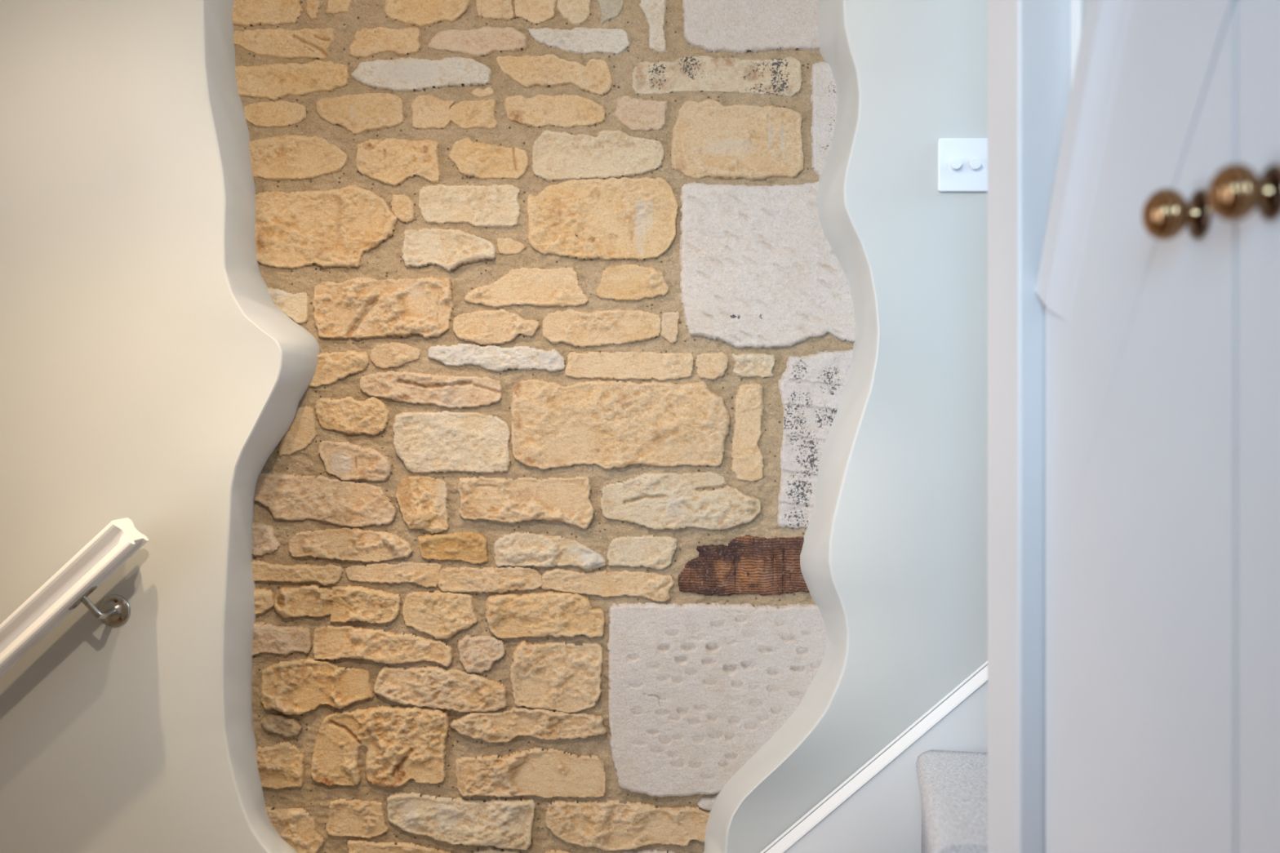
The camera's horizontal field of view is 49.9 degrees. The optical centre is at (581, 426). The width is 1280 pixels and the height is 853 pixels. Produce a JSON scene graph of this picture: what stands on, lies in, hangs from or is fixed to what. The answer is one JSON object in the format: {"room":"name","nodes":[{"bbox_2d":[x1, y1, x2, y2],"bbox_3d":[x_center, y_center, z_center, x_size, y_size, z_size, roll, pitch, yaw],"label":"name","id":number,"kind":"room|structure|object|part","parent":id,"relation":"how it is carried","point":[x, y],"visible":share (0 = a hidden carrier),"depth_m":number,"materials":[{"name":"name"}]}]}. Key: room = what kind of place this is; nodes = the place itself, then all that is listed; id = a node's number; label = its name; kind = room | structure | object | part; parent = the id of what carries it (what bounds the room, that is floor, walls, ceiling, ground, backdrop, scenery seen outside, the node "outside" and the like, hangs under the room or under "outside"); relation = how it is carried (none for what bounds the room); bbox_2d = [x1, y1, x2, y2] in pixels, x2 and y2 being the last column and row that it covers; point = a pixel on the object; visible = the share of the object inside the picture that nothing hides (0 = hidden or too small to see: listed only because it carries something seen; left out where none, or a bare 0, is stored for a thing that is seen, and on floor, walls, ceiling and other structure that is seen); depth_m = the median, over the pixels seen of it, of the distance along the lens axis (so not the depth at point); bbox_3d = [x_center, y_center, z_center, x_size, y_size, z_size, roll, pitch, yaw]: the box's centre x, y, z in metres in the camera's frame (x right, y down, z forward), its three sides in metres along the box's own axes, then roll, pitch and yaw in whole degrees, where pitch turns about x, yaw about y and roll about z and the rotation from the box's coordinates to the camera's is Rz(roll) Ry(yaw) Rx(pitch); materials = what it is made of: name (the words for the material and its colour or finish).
{"room":"stair landing","nodes":[
{"label":"stair landing","id":0,"kind":"room"},
{"bbox_2d":[0,0,987,852],"bbox_3d":[0.000,0.250,2.331,3.500,2.500,0.185,0,0,0],"label":"wall","id":1,"kind":"structure","parent":0,"point":[151,372],"depth_m":2.24,"materials":[{"name":"white paint"}]},
{"bbox_2d":[0,517,148,678],"bbox_3d":[-1.132,0.555,2.183,0.877,0.818,0.114,0,0,0],"label":"handrail","id":2,"kind":"object","parent":1,"relation":"attached to","point":[71,586],"visible":1,"depth_m":2.14,"materials":[{"name":"white paint"}]},
{"bbox_3d":[-0.779,0.279,2.195,0.052,0.054,0.075,0,0,0],"label":"bracket arm","id":3,"kind":"part","parent":2,"relation":"part of","materials":[{"name":"silver metal"}]},
{"bbox_2d":[937,137,987,191],"bbox_3d":[0.622,-0.425,2.230,0.084,0.086,0.019,0,0,0],"label":"dimmer switch","id":4,"kind":"object","parent":1,"relation":"attached to","point":[962,162],"visible":0.93,"depth_m":2.23,"materials":[{"name":"white plastic"}]},
{"bbox_3d":[0.606,-0.425,2.226,0.019,0.019,0.012,0,0,0],"label":"knob","id":5,"kind":"part","parent":4,"relation":"part of","materials":[{"name":"white plastic"}]},
{"bbox_3d":[0.638,-0.425,2.226,0.019,0.019,0.012,0,0,0],"label":"knob","id":6,"kind":"part","parent":4,"relation":"part of","materials":[{"name":"white plastic"}]},
{"bbox_2d":[232,0,855,852],"bbox_3d":[-0.057,-0.117,2.529,1.225,1.993,0.282,0,0,0],"label":"wall","id":7,"kind":"structure","parent":0,"point":[532,513],"depth_m":2.41,"materials":[{"name":"stone"}]},
{"bbox_3d":[0.000,1.530,0.920,3.500,0.060,2.640,0,0,0],"label":"floor","id":8,"kind":"structure","parent":0,"visible":0},
{"bbox_2d":[760,660,987,852],"bbox_3d":[0.525,0.604,1.975,2.052,1.764,0.526,0,0,0],"label":"staircase","id":9,"kind":"structure","parent":8,"relation":"on","point":[926,791],"depth_m":2.22,"materials":[{"name":"white paint"}]},
{"bbox_2d":[987,0,1071,852],"bbox_3d":[1.126,0.250,1.643,1.247,2.500,0.124,0,0,0],"label":"door frame","id":10,"kind":"structure","parent":8,"relation":"on","point":[1029,41],"depth_m":1.59,"materials":[{"name":"paint"}]},
{"bbox_2d":[1035,0,1279,852],"bbox_3d":[0.522,0.252,1.042,0.074,2.497,1.085,0,0,0],"label":"door","id":11,"kind":"structure","parent":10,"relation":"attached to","point":[1157,284],"depth_m":1.25,"materials":[{"name":"paint"}]},
{"bbox_2d":[1071,0,1087,88],"bbox_3d":[0.602,0.250,1.567,0.081,2.500,0.027,0,0,0],"label":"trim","id":12,"kind":"structure","parent":11,"relation":"attached to","point":[1077,6],"depth_m":1.56,"materials":[{"name":"white paint"}]},
{"bbox_3d":[0.543,-0.380,1.350,0.020,1.151,0.458,0,0,0],"label":"frame panel","id":13,"kind":"part","parent":11,"relation":"part of","materials":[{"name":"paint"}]},
{"bbox_3d":[0.509,-0.183,1.183,0.048,0.045,0.045,0,0,0],"label":"knob","id":14,"kind":"part","parent":11,"relation":"part of","materials":[{"name":"gold metal"}]},
{"bbox_3d":[0.509,-0.180,1.058,0.048,0.045,0.045,0,0,0],"label":"knob","id":15,"kind":"part","parent":11,"relation":"part of","materials":[{"name":"gold metal"}]},
{"bbox_3d":[0.543,0.255,0.810,0.020,2.490,0.620,0,0,0],"label":"door","id":16,"kind":"part","parent":11,"relation":"part of","materials":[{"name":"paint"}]}
]}

